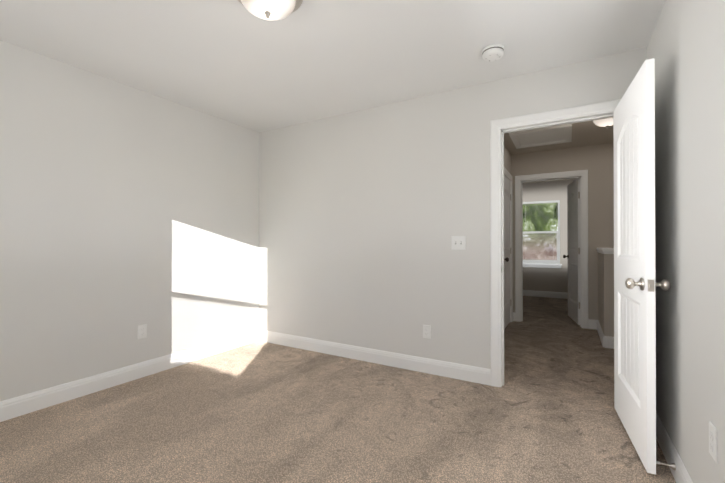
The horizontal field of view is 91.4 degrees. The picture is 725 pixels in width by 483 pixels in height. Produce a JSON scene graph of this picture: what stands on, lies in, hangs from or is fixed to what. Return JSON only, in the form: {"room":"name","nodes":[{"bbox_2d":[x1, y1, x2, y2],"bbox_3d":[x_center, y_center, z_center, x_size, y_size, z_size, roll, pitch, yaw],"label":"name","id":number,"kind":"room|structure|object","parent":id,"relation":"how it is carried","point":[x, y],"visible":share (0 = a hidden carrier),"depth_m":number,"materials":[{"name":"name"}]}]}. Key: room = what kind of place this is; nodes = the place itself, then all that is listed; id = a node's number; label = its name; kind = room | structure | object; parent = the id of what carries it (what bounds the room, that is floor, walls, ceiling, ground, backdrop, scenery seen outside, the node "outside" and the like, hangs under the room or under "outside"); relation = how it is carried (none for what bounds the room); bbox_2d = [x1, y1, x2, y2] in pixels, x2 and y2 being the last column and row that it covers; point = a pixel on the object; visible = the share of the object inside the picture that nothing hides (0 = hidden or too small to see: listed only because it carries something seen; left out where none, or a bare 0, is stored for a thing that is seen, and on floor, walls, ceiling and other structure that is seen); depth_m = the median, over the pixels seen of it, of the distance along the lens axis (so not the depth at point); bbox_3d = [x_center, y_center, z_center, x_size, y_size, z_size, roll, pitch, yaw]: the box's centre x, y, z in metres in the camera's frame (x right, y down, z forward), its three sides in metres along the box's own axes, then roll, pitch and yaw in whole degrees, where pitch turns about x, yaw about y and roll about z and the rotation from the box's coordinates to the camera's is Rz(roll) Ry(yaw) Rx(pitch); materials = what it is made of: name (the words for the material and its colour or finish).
{"room":"empty bedroom","nodes":[
{"label":"empty bedroom","id":0,"kind":"room"},
{"bbox_2d":[0,40,258,400],"bbox_3d":[-2.098,-0.069,2.749,0.115,2.440,3.320,0,0,30],"label":"wall","id":1,"kind":"structure","parent":0,"point":[126,210],"depth_m":2.81,"materials":[{"name":"paint"}]},
{"bbox_2d":[0,330,259,421],"bbox_3d":[-2.025,1.087,2.741,0.014,0.127,3.250,0,0,30],"label":"baseboard","id":2,"kind":"structure","parent":1,"relation":"attached to","point":[14,407],"depth_m":2.80,"materials":[{"name":"white paint"}]},
{"bbox_2d":[138,324,146,338],"bbox_3d":[-1.872,0.767,3.010,0.009,0.117,0.072,0,0,30],"label":"outlet","id":3,"kind":"object","parent":1,"relation":"attached to","point":[142,331],"visible":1,"depth_m":3.01,"materials":[{"name":"white plastic"}]},
{"bbox_2d":[0,0,664,182],"bbox_3d":[1.300,-1.343,3.965,4.965,0.120,8.955,0,0,30],"label":"ceiling","id":4,"kind":"structure","parent":0,"point":[237,62],"depth_m":2.33,"materials":[{"name":"paint"}]},
{"bbox_2d":[238,0,302,19],"bbox_3d":[-0.478,-1.210,1.786,0.360,0.168,0.360,0,0,30],"label":"light","id":5,"kind":"object","parent":4,"relation":"attached to","point":[272,9],"visible":1,"depth_m":1.78,"materials":[{"name":"white glass"}]},
{"bbox_2d":[482,44,503,61],"bbox_3d":[0.878,-1.263,2.384,0.144,0.056,0.144,0,0,30],"label":"smoke detector","id":6,"kind":"object","parent":4,"relation":"attached to","point":[492,52],"visible":1,"depth_m":2.34,"materials":[{"name":"white plastic"}]},
{"bbox_2d":[509,124,571,148],"bbox_3d":[2.182,-1.268,4.321,0.640,0.026,0.700,0,0,30],"label":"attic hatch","id":7,"kind":"structure","parent":4,"relation":"in","point":[543,136],"depth_m":4.30,"materials":[{"name":"white paint"}]},
{"bbox_2d":[593,118,612,128],"bbox_3d":[2.425,-1.202,3.507,0.305,0.168,0.305,0,0,30],"label":"light","id":8,"kind":"object","parent":4,"relation":"attached to","point":[607,122],"visible":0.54,"depth_m":3.48,"materials":[{"name":"white glass"}]},
{"bbox_2d":[0,296,675,482],"bbox_3d":[1.300,1.217,3.952,4.965,0.120,8.955,0,0,30],"label":"floor","id":9,"kind":"structure","parent":0,"point":[260,412],"depth_m":2.22,"materials":[{"name":"carpet"}]},
{"bbox_2d":[259,47,646,368],"bbox_3d":[0.763,-0.068,3.068,4.735,2.440,0.115,0,0,30],"label":"wall","id":10,"kind":"structure","parent":0,"point":[365,215],"depth_m":3.26,"materials":[{"name":"paint"}]},
{"bbox_2d":[260,330,490,385],"bbox_3d":[-0.082,1.091,3.481,2.565,0.127,0.014,0,0,30],"label":"baseboard","id":11,"kind":"structure","parent":10,"relation":"attached to","point":[474,374],"depth_m":3.30,"materials":[{"name":"white paint"}]},
{"bbox_2d":[423,325,430,338],"bbox_3d":[0.564,0.793,3.108,0.072,0.117,0.009,0,0,30],"label":"outlet","id":12,"kind":"object","parent":10,"relation":"attached to","point":[427,331],"visible":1,"depth_m":3.10,"materials":[{"name":"white plastic"}]},
{"bbox_2d":[451,236,465,249],"bbox_3d":[0.802,0.012,2.967,0.118,0.117,0.019,0,0,30],"label":"switch plate","id":13,"kind":"object","parent":10,"relation":"attached to","point":[458,242],"visible":1,"depth_m":2.97,"materials":[{"name":"white plastic"}]},
{"bbox_2d":[490,99,620,386],"bbox_3d":[1.458,0.090,2.661,0.925,2.120,0.152,0,0,30],"label":"trim","id":14,"kind":"structure","parent":10,"relation":"attached to","point":[499,128],"depth_m":2.80,"materials":[{"name":"white paint"}]},
{"bbox_2d":[613,58,669,474],"bbox_3d":[1.576,0.120,2.076,0.180,2.030,0.781,0,0,26],"label":"bedroom door","id":15,"kind":"structure","parent":10,"relation":"in","point":[635,284],"depth_m":1.93,"materials":[{"name":"white paint"}]},
{"bbox_2d":[504,144,510,173],"bbox_3d":[1.509,-0.062,4.149,0.115,2.440,2.505,0,0,30],"label":"wall","id":16,"kind":"structure","parent":0,"point":[507,159],"depth_m":4.88,"materials":[{"name":"paint"}]},
{"bbox_2d":[504,175,510,328],"bbox_3d":[1.935,0.134,4.805,0.180,2.030,0.756,0,0,30],"label":"closet door","id":17,"kind":"structure","parent":16,"relation":"in","point":[507,250],"depth_m":4.88,"materials":[{"name":"white paint"}]},
{"bbox_2d":[504,167,512,321],"bbox_3d":[1.912,0.101,4.819,0.134,2.120,0.900,0,0,30],"label":"trim","id":18,"kind":"structure","parent":16,"relation":"attached to","point":[507,174],"depth_m":5.12,"materials":[{"name":"white paint"}]},
{"bbox_2d":[522,179,574,292],"bbox_3d":[3.962,-0.046,7.464,3.230,2.440,0.115,0,0,30],"label":"wall","id":19,"kind":"structure","parent":0,"point":[546,279],"depth_m":7.41,"materials":[{"name":"paint"}]},
{"bbox_2d":[523,202,561,267],"bbox_3d":[3.767,-0.151,7.547,0.850,1.410,0.120,0,0,30],"label":"window","id":20,"kind":"structure","parent":19,"relation":"in","point":[538,264],"depth_m":7.46,"materials":[{"name":"white paint"}]},
{"bbox_2d":[523,233,556,259],"bbox_3d":[3.800,0.114,7.601,0.696,0.618,0.001,0,0,30],"label":"screen","id":21,"kind":"object","parent":20,"relation":"attached to","point":[540,247],"visible":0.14,"depth_m":7.57,"materials":[{"name":"grey"}]},
{"bbox_2d":[523,200,559,263],"bbox_3d":[3.758,-0.196,7.532,0.768,1.316,0.028,0,0,30],"label":"window blinds","id":22,"kind":"object","parent":20,"relation":"attached to","point":[526,239],"visible":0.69,"depth_m":7.51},
{"bbox_2d":[523,290,567,298],"bbox_3d":[3.930,1.110,7.403,3.000,0.127,0.014,0,0,30],"label":"baseboard","id":23,"kind":"structure","parent":19,"relation":"attached to","point":[564,295],"depth_m":7.44,"materials":[{"name":"white paint"}]},
{"bbox_2d":[511,143,613,319],"bbox_3d":[2.645,-0.058,5.003,3.435,2.440,0.115,0,0,30],"label":"wall","id":24,"kind":"structure","parent":0,"point":[596,162],"depth_m":4.70,"materials":[{"name":"paint"}]},
{"bbox_2d":[515,170,588,328],"bbox_3d":[2.651,0.102,4.998,0.900,2.120,0.152,0,0,30],"label":"trim","id":25,"kind":"structure","parent":24,"relation":"attached to","point":[582,175],"depth_m":4.89,"materials":[{"name":"white paint"}]},
{"bbox_2d":[563,178,579,324],"bbox_3d":[3.115,0.136,5.220,0.180,2.030,0.756,0,0,20],"label":"door","id":26,"kind":"structure","parent":24,"relation":"in","point":[573,221],"depth_m":5.15,"materials":[{"name":"white paint"}]},
{"bbox_2d":[588,319,593,327],"bbox_3d":[3.465,1.096,4.593,0.910,0.127,0.014,0,0,30],"label":"baseboard","id":27,"kind":"structure","parent":24,"relation":"attached to","point":[590,321],"depth_m":4.69,"materials":[{"name":"white paint"}]},
{"bbox_2d":[598,252,613,336],"bbox_3d":[2.921,0.633,4.239,0.110,1.050,0.920,0,0,30],"label":"wall","id":28,"kind":"structure","parent":0,"point":[606,291],"depth_m":3.86,"materials":[{"name":"paint"}]},
{"bbox_2d":[594,320,605,347],"bbox_3d":[2.853,1.095,4.269,0.040,0.127,0.934,0,0,30],"label":"baseboard","id":29,"kind":"structure","parent":28,"relation":"attached to","point":[597,326],"depth_m":4.18,"materials":[{"name":"white paint"}]},
{"bbox_2d":[596,248,613,253],"bbox_3d":[2.917,0.108,4.234,0.146,0.060,0.938,0,0,30],"label":"trim","id":30,"kind":"structure","parent":28,"relation":"on","point":[606,250],"depth_m":3.85,"materials":[{"name":"white paint"}]},
{"bbox_2d":[647,0,724,482],"bbox_3d":[1.102,-0.078,0.881,0.115,2.440,3.320,0,0,30],"label":"wall","id":31,"kind":"structure","parent":0,"point":[686,47],"depth_m":1.51,"materials":[{"name":"paint"}]},
{"bbox_2d":[656,412,692,482],"bbox_3d":[1.061,1.078,0.940,0.020,0.127,3.250,0,0,30],"label":"baseboard","id":32,"kind":"structure","parent":31,"relation":"attached to","point":[670,453],"depth_m":1.77,"materials":[{"name":"white paint"}]},
{"bbox_2d":[656,461,675,470],"bbox_3d":[1.467,1.081,1.716,0.073,0.032,0.032,0,0,30],"label":"door stop","id":33,"kind":"object","parent":32,"relation":"attached to","point":[672,466],"visible":0.94,"depth_m":1.70,"materials":[{"name":"grey metal"}]},
{"bbox_2d":[709,421,717,463],"bbox_3d":[1.265,0.724,1.280,0.009,0.117,0.072,0,0,30],"label":"outlet","id":34,"kind":"object","parent":31,"relation":"attached to","point":[713,441],"visible":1,"depth_m":1.26,"materials":[{"name":"white plastic"}]},
{"label":"outside","id":35,"kind":"structure","parent":0,"visible":0},
{"bbox_2d":[523,203,557,259],"bbox_3d":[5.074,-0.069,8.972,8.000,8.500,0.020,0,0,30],"label":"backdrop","id":36,"kind":"structure","parent":35,"point":[536,220],"depth_m":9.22,"materials":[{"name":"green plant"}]}
]}

